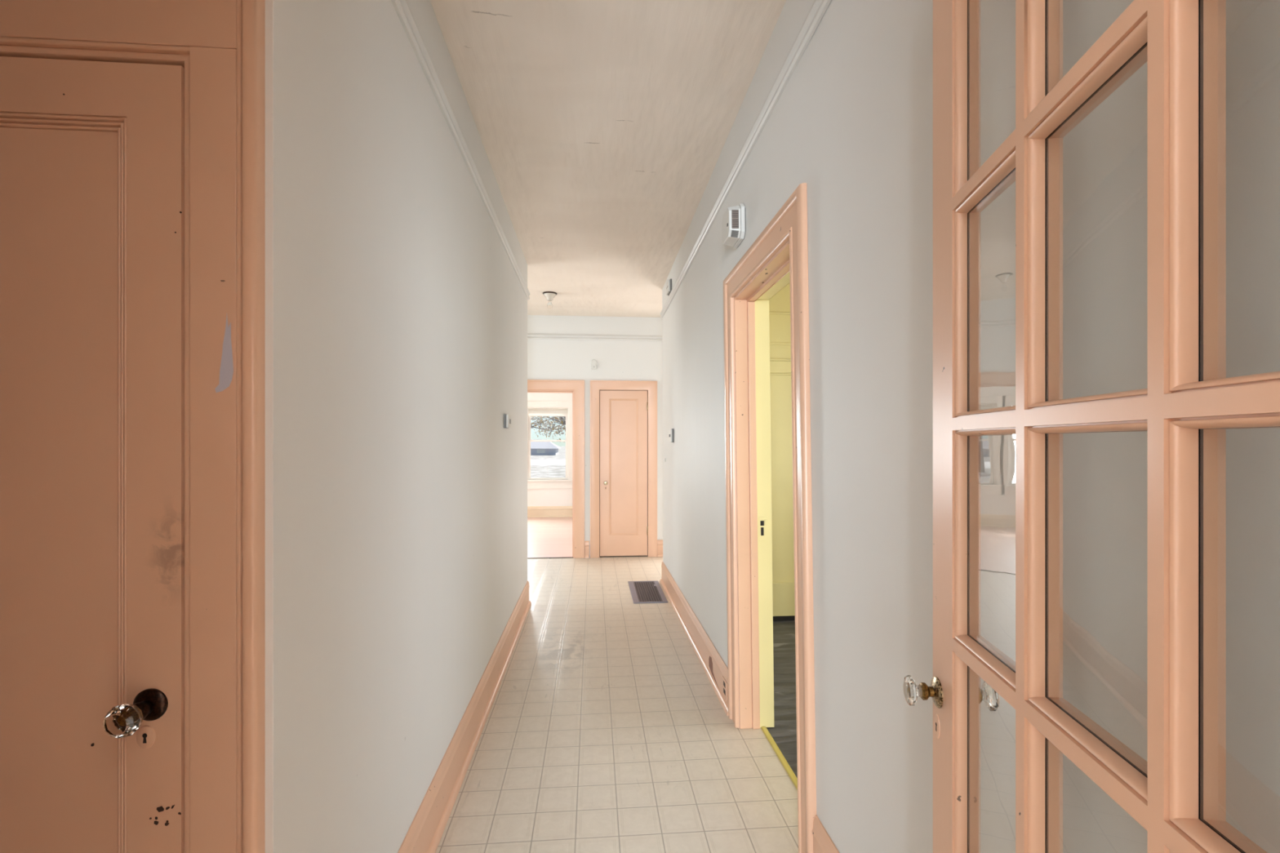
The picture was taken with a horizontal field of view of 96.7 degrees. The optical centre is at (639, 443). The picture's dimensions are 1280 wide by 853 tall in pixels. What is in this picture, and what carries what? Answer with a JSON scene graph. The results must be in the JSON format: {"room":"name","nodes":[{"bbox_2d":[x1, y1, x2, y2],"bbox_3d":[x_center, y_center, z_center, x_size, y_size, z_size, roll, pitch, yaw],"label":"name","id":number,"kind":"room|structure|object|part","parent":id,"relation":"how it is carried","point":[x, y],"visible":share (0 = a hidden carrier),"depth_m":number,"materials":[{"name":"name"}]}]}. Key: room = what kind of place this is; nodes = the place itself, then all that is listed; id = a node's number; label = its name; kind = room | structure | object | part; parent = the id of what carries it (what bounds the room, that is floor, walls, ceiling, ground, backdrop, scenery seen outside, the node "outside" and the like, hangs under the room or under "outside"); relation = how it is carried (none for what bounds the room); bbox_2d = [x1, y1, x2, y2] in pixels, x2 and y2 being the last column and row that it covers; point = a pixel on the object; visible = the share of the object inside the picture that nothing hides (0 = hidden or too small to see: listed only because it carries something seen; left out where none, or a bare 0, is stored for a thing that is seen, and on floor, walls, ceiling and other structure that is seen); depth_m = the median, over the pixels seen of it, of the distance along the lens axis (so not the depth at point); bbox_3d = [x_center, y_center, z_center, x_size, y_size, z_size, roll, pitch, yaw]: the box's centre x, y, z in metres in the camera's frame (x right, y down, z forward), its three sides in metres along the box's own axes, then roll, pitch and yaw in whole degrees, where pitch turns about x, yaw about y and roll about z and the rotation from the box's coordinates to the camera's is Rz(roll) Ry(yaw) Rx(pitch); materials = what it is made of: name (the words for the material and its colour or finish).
{"room":"house hallway","nodes":[
{"label":"house hallway","id":0,"kind":"room"},
{"bbox_2d":[265,0,527,852],"bbox_3d":[-2.124,-0.075,2.852,2.635,2.931,3.920,0,0,-5],"label":"wall","id":1,"kind":"structure","parent":0,"point":[396,304],"depth_m":1.48,"materials":[{"name":"grey paint"}]},
{"bbox_2d":[0,56,184,852],"bbox_3d":[-1.172,0.364,0.935,0.761,2.037,0.109,0,0,-5],"label":"door","id":2,"kind":"structure","parent":1,"relation":"in","point":[92,153],"depth_m":0.98,"materials":[{"name":"paint"}]},
{"bbox_3d":[-0.840,0.451,0.927,0.054,0.054,0.038,0,0,-5],"label":"glass knob","id":3,"kind":"part","parent":2,"relation":"part of","materials":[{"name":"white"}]},
{"bbox_3d":[-0.851,0.507,0.980,0.030,0.040,0.003,0,0,-5],"label":"keyhole plate","id":4,"kind":"part","parent":2,"relation":"part of","materials":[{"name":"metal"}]},
{"bbox_3d":[-0.844,0.451,0.977,0.055,0.055,0.011,0,0,-5],"label":"knob","id":5,"kind":"part","parent":2,"relation":"part of","materials":[{"name":"brown metal"}]},
{"bbox_2d":[0,0,265,852],"bbox_3d":[-1.175,0.288,0.965,1.025,2.203,0.059,0,0,-5],"label":"door frame","id":6,"kind":"structure","parent":1,"relation":"attached to","point":[220,45],"depth_m":0.98,"materials":[{"name":"paint"}]},
{"bbox_3d":[-0.740,0.353,0.992,0.077,2.074,0.017,0,0,-5],"label":"leg","id":7,"kind":"part","parent":6,"relation":"part of","materials":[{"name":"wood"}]},
{"bbox_2d":[391,0,529,299],"bbox_3d":[-0.801,-1.272,2.969,0.021,0.061,3.934,0,0,-5],"label":"rail","id":8,"kind":"object","parent":1,"relation":"attached to","point":[403,11],"visible":1,"depth_m":2.17,"materials":[{"name":"white paint"}]},
{"bbox_2d":[397,580,531,852],"bbox_3d":[-0.795,1.288,2.966,0.032,0.203,3.922,0,0,-5],"label":"baseboard","id":9,"kind":"structure","parent":1,"relation":"attached to","point":[424,833],"depth_m":2.37,"materials":[{"name":"paint"}]},
{"bbox_2d":[503,413,511,428],"bbox_3d":[-0.853,-0.139,3.662,0.034,0.088,0.124,0,0,-5],"label":"thermostat","id":10,"kind":"object","parent":1,"relation":"attached to","point":[507,418],"visible":1,"depth_m":3.61,"materials":[{"name":"grey plastic"}]},
{"bbox_3d":[-0.862,-0.139,3.662,0.016,0.088,0.124,0,0,-5],"label":"plate","id":11,"kind":"part","parent":10,"relation":"part of","materials":[{"name":"grey plastic"}]},
{"bbox_2d":[527,392,572,506],"bbox_3d":[-1.691,-0.075,10.773,5.600,2.930,0.150,0,0,-5],"label":"wall","id":12,"kind":"structure","parent":0,"point":[535,497],"depth_m":10.70,"materials":[{"name":"white paint"}]},
{"bbox_2d":[528,408,567,416],"bbox_3d":[-1.730,-0.582,10.700,0.730,0.153,0.036,0,0,-5],"label":"roller shade","id":13,"kind":"object","parent":12,"relation":"attached to","point":[531,411],"visible":1,"depth_m":10.70,"materials":[{"name":"white fabric"}]},
{"bbox_2d":[527,400,572,488],"bbox_3d":[-1.731,0.034,10.716,1.060,1.652,0.155,0,0,-5],"label":"window","id":14,"kind":"structure","parent":12,"relation":"attached to","point":[538,482],"depth_m":10.70,"materials":[{"name":"white paint"}]},
{"bbox_3d":[-1.733,0.316,10.739,0.740,0.752,0.030,0,0,-5],"label":"sash","id":15,"kind":"part","parent":14,"relation":"part of","materials":[{"name":"white paint"}]},
{"bbox_3d":[-1.736,-0.338,10.771,0.740,0.628,0.030,0,0,-5],"label":"sash","id":16,"kind":"part","parent":14,"relation":"part of","materials":[{"name":"white paint"}]},
{"bbox_3d":[-1.731,0.775,10.716,1.060,0.170,0.155,0,0,-5],"label":"sill","id":17,"kind":"part","parent":14,"relation":"part of","materials":[{"name":"white paint"}]},
{"bbox_2d":[527,506,572,517],"bbox_3d":[-1.683,1.288,10.682,5.600,0.203,0.032,0,0,-5],"label":"baseboard","id":18,"kind":"structure","parent":12,"relation":"attached to","point":[532,511],"depth_m":10.68,"materials":[{"name":"beige paint"}]},
{"bbox_3d":[-1.683,1.377,10.675,5.600,0.026,0.018,0,0,-5],"label":"shoe molding","id":19,"kind":"part","parent":18,"relation":"part of","materials":[{"name":"beige paint"}]},
{"bbox_3d":[-1.684,1.216,10.689,5.600,0.057,0.018,0,0,-5],"label":"cap molding","id":20,"kind":"part","parent":18,"relation":"part of","materials":[{"name":"beige paint"}]},
{"bbox_2d":[527,315,662,557],"bbox_3d":[-1.148,-0.075,6.924,5.550,2.930,0.130,0,0,-5],"label":"wall","id":21,"kind":"structure","parent":0,"point":[547,359],"depth_m":6.91,"materials":[{"name":"grey paint"}]},
{"bbox_2d":[527,379,584,558],"bbox_3d":[-1.264,0.314,6.904,1.179,2.152,0.158,0,0,-5],"label":"door frame","id":22,"kind":"structure","parent":21,"relation":"attached to","point":[576,388],"depth_m":6.87,"materials":[{"name":"paint"}]},
{"bbox_2d":[584,541,589,558],"bbox_3d":[-0.642,1.288,6.885,0.053,0.203,0.032,0,0,-5],"label":"baseboard","id":23,"kind":"structure","parent":21,"relation":"attached to","point":[586,543],"depth_m":6.88,"materials":[{"name":"paint"}]},
{"bbox_3d":[-0.643,1.216,6.891,0.053,0.057,0.018,0,0,-5],"label":"cap molding","id":24,"kind":"part","parent":23,"relation":"part of","materials":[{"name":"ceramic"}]},
{"bbox_2d":[591,359,596,369],"bbox_3d":[-0.558,-0.954,6.893,0.074,0.119,0.031,0,0,-5],"label":"door chime","id":25,"kind":"object","parent":21,"relation":"attached to","point":[593,362],"visible":1,"depth_m":6.88,"materials":[{"name":"grey plastic"}]},
{"bbox_2d":[527,333,662,341],"bbox_3d":[-1.141,-1.280,6.849,5.250,0.061,0.021,0,0,-5],"label":"rail","id":26,"kind":"object","parent":21,"relation":"attached to","point":[530,336],"visible":0.32,"depth_m":6.89,"materials":[{"name":"white paint"}]},
{"bbox_2d":[599,390,648,556],"bbox_3d":[-0.196,0.372,6.930,0.592,2.036,0.110,0,0,-5],"label":"door","id":27,"kind":"structure","parent":21,"relation":"in","point":[623,414],"depth_m":6.94,"materials":[{"name":"paint"}]},
{"bbox_2d":[590,380,657,558],"bbox_3d":[-0.197,0.315,6.926,0.820,2.151,0.023,0,0,-5],"label":"door frame","id":28,"kind":"structure","parent":21,"relation":"attached to","point":[595,385],"depth_m":6.90,"materials":[{"name":"paint"}]},
{"bbox_2d":[657,539,662,556],"bbox_3d":[0.299,1.288,6.962,0.172,0.203,0.032,0,0,-5],"label":"baseboard","id":29,"kind":"structure","parent":21,"relation":"attached to","point":[660,542],"depth_m":6.96,"materials":[{"name":"paint"}]},
{"bbox_3d":[0.299,1.216,6.969,0.172,0.057,0.018,0,0,-5],"label":"cap molding","id":30,"kind":"part","parent":29,"relation":"part of","materials":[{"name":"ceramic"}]},
{"bbox_2d":[430,0,786,317],"bbox_3d":[-0.787,-1.570,3.467,5.400,0.060,7.080,0,0,-5],"label":"ceiling","id":31,"kind":"structure","parent":0,"point":[604,126],"depth_m":2.69,"materials":[{"name":"beige paint"}]},
{"bbox_2d":[542,291,557,308],"bbox_3d":[-0.926,-1.463,5.849,0.148,0.154,0.148,0,0,-5],"label":"ceiling light","id":32,"kind":"object","parent":31,"relation":"attached to","point":[549,295],"visible":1,"depth_m":5.82,"materials":[{"name":"white ceramic"}]},
{"bbox_3d":[-0.926,-1.427,5.849,0.060,0.082,0.060,0,0,-5],"label":"bulb","id":33,"kind":"part","parent":32,"relation":"part of","materials":[{"name":"white glass"}]},
{"bbox_2d":[435,516,798,852],"bbox_3d":[-0.946,1.420,5.391,6.200,0.060,10.940,0,0,-5],"label":"floor","id":34,"kind":"structure","parent":0,"point":[605,730],"depth_m":2.66,"materials":[{"name":"beige tile"}]},
{"bbox_2d":[527,556,573,558],"bbox_3d":[-1.260,1.387,6.861,0.907,0.007,0.022,0,0,-5],"label":"threshold","id":35,"kind":"object","parent":34,"relation":"on","point":[563,557],"visible":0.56,"depth_m":6.87,"materials":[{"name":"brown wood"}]},
{"bbox_2d":[627,580,667,603],"bbox_3d":[0.062,1.385,5.323,0.302,0.010,0.773,0,0,-5],"label":"floor vent","id":36,"kind":"object","parent":34,"relation":"in","point":[642,592],"visible":1,"depth_m":5.28,"materials":[{"name":"silver metal"}]},
{"bbox_2d":[633,581,662,601],"bbox_3d":[0.066,1.387,5.323,0.210,0.005,0.714,0,0,-5],"label":"grille","id":37,"kind":"object","parent":36,"relation":"attached to","point":[643,591],"depth_m":5.29,"materials":[{"name":"grey metal"}]},
{"bbox_2d":[760,726,797,790],"bbox_3d":[0.636,1.387,2.365,0.027,0.013,0.820,0,0,-5],"label":"threshold strip","id":38,"kind":"object","parent":34,"relation":"on","point":[769,737],"visible":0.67,"depth_m":2.51,"materials":[{"name":"yellow paint"}]},
{"bbox_2d":[768,283,794,582],"bbox_3d":[1.489,-0.105,2.992,1.740,2.990,3.320,0,0,-5],"label":"wall","id":39,"kind":"structure","parent":0,"point":[780,388],"depth_m":4.49,"materials":[{"name":"yellow paint"}]},
{"bbox_2d":[768,311,795,616],"bbox_3d":[1.298,0.165,4.489,1.573,2.390,0.031,0,0,-5],"label":"trim","id":40,"kind":"structure","parent":39,"relation":"attached to","point":[783,593],"depth_m":4.47,"materials":[{"name":"yellow paint"}]},
{"bbox_2d":[773,615,795,621],"bbox_3d":[1.298,1.377,4.491,1.573,0.033,0.022,0,0,-5],"label":"baseboard","id":41,"kind":"structure","parent":39,"relation":"attached to","point":[792,617],"depth_m":4.47,"materials":[{"name":"black"}]},
{"bbox_2d":[662,0,1279,852],"bbox_3d":[0.530,-0.075,2.881,0.214,2.930,5.695,0,0,-5],"label":"wall","id":42,"kind":"structure","parent":0,"point":[852,122],"depth_m":1.19,"materials":[{"name":"grey paint"}]},
{"bbox_2d":[666,279,671,295],"bbox_3d":[0.258,-1.385,5.058,0.035,0.110,0.150,0,0,-5],"label":"door chime","id":43,"kind":"object","parent":42,"relation":"attached to","point":[668,285],"visible":0.92,"depth_m":4.99,"materials":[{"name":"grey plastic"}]},
{"bbox_2d":[669,428,673,442],"bbox_3d":[0.272,-0.065,4.969,0.035,0.120,0.084,0,0,-5],"label":"light switch","id":44,"kind":"object","parent":42,"relation":"attached to","point":[671,431],"visible":1,"depth_m":4.93,"materials":[{"name":"grey plastic"}]},
{"bbox_3d":[0.282,-0.065,4.970,0.014,0.120,0.084,0,0,-5],"label":"plate","id":45,"kind":"part","parent":44,"relation":"part of","materials":[{"name":"grey plastic"}]},
{"bbox_2d":[659,560,728,715],"bbox_3d":[0.337,1.288,4.307,0.032,0.203,2.828,0,0,-5],"label":"baseboard","id":46,"kind":"structure","parent":42,"relation":"attached to","point":[710,660],"depth_m":3.73,"materials":[{"name":"paint"}]},
{"bbox_2d":[722,675,727,701],"bbox_3d":[0.448,1.294,3.002,0.007,0.093,0.100,0,0,-5],"label":"power outlet","id":47,"kind":"object","parent":42,"relation":"attached to","point":[724,682],"visible":1,"depth_m":3.00,"materials":[{"name":"plastic"}]},
{"bbox_2d":[721,203,745,248],"bbox_3d":[0.430,-1.002,2.629,0.075,0.160,0.176,0,0,-5],"label":"smoke detector","id":48,"kind":"object","parent":42,"relation":"attached to","point":[733,224],"visible":1,"depth_m":2.56,"materials":[{"name":"grey plastic"}]},
{"bbox_3d":[0.454,-1.002,2.631,0.020,0.160,0.176,0,0,-5],"label":"plate","id":49,"kind":"part","parent":48,"relation":"part of","materials":[{"name":"grey plastic"}]},
{"bbox_2d":[660,0,831,319],"bbox_3d":[0.427,-1.282,2.951,0.022,0.061,5.571,0,0,-4],"label":"rail","id":50,"kind":"object","parent":42,"relation":"attached to","point":[819,7],"visible":1,"depth_m":2.22,"materials":[{"name":"white paint"}]},
{"bbox_2d":[723,182,816,852],"bbox_3d":[0.577,0.280,2.361,0.234,2.220,1.082,0,0,-5],"label":"door frame","id":51,"kind":"structure","parent":42,"relation":"attached to","point":[746,340],"depth_m":2.76,"materials":[{"name":"paint"}]},
{"bbox_3d":[0.601,0.418,2.773,0.040,0.117,0.005,0,0,-5],"label":"strike plate","id":52,"kind":"part","parent":51,"relation":"part of","materials":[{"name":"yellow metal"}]},
{"bbox_2d":[811,815,839,852],"bbox_3d":[0.622,1.288,1.000,0.032,0.203,1.631,0,0,-5],"label":"baseboard","id":53,"kind":"structure","parent":42,"relation":"attached to","point":[822,842],"depth_m":1.75,"materials":[{"name":"paint"}]},
{"bbox_3d":[-0.522,-0.075,0.005,2.460,2.930,0.135,0,0,-5],"label":"wall","id":54,"kind":"structure","parent":0,"visible":0},
{"bbox_2d":[902,0,1279,852],"bbox_3d":[0.481,0.279,0.572,0.140,2.207,0.804,0,0,5],"label":"door","id":55,"kind":"structure","parent":54,"relation":"in","point":[1188,406],"depth_m":0.61,"materials":[{"name":"paint"}]},
{"bbox_3d":[0.458,0.415,0.954,0.024,0.047,0.048,0,0,9],"label":"glass knob","id":56,"kind":"part","parent":55,"relation":"part of","materials":[{"name":"white"}]},
{"bbox_3d":[0.492,0.415,0.948,0.008,0.049,0.049,0,0,9],"label":"knob","id":57,"kind":"part","parent":55,"relation":"part of","materials":[{"name":"gold metal"}]},
{"bbox_3d":[0.495,0.472,0.948,0.002,0.040,0.022,0,0,9],"label":"keyhole plate","id":58,"kind":"part","parent":55,"relation":"part of","materials":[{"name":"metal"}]},
{"bbox_3d":[0.572,0.415,0.936,0.024,0.047,0.048,0,0,9],"label":"glass knob","id":59,"kind":"part","parent":55,"relation":"part of","materials":[{"name":"white"}]},
{"label":"outside","id":60,"kind":"structure","parent":0,"visible":0},
{"bbox_2d":[530,446,565,478],"bbox_3d":[-46.786,2.390,202.441,180.000,0.200,388.800,0,0,-5],"label":"ground","id":61,"kind":"structure","parent":60,"point":[536,471],"depth_m":51.96,"materials":[{"name":"white snow"}]},
{"bbox_2d":[530,439,560,455],"bbox_3d":[-23.651,0.790,110.431,16.200,3.000,9.000,0,0,-5],"label":"house","id":62,"kind":"structure","parent":61,"relation":"on","point":[537,448],"depth_m":107.02,"materials":[{"name":"grey"}]},
{"bbox_2d":[530,416,564,439],"bbox_3d":[-10.771,-1.450,51.881,9.667,7.496,8.259,0,0,27],"label":"tree","id":63,"kind":"object","parent":61,"relation":"on","point":[539,422],"visible":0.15,"depth_m":50.80,"materials":[{"name":"grey plant"}]},
{"bbox_2d":[530,416,565,442],"bbox_3d":[-3.591,-0.932,33.701,7.301,6.463,6.462,0,0,-5],"label":"tree","id":64,"kind":"object","parent":61,"relation":"on","point":[562,419],"visible":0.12,"depth_m":33.16,"materials":[{"name":"grey plant"}]},
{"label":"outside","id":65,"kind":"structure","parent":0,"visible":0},
{"bbox_2d":[530,459,565,465],"bbox_3d":[-35.648,2.388,67.299,180.000,0.205,20.000,0,0,-5],"label":"road","id":66,"kind":"structure","parent":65,"point":[533,462],"depth_m":67.14,"materials":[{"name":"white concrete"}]}
]}

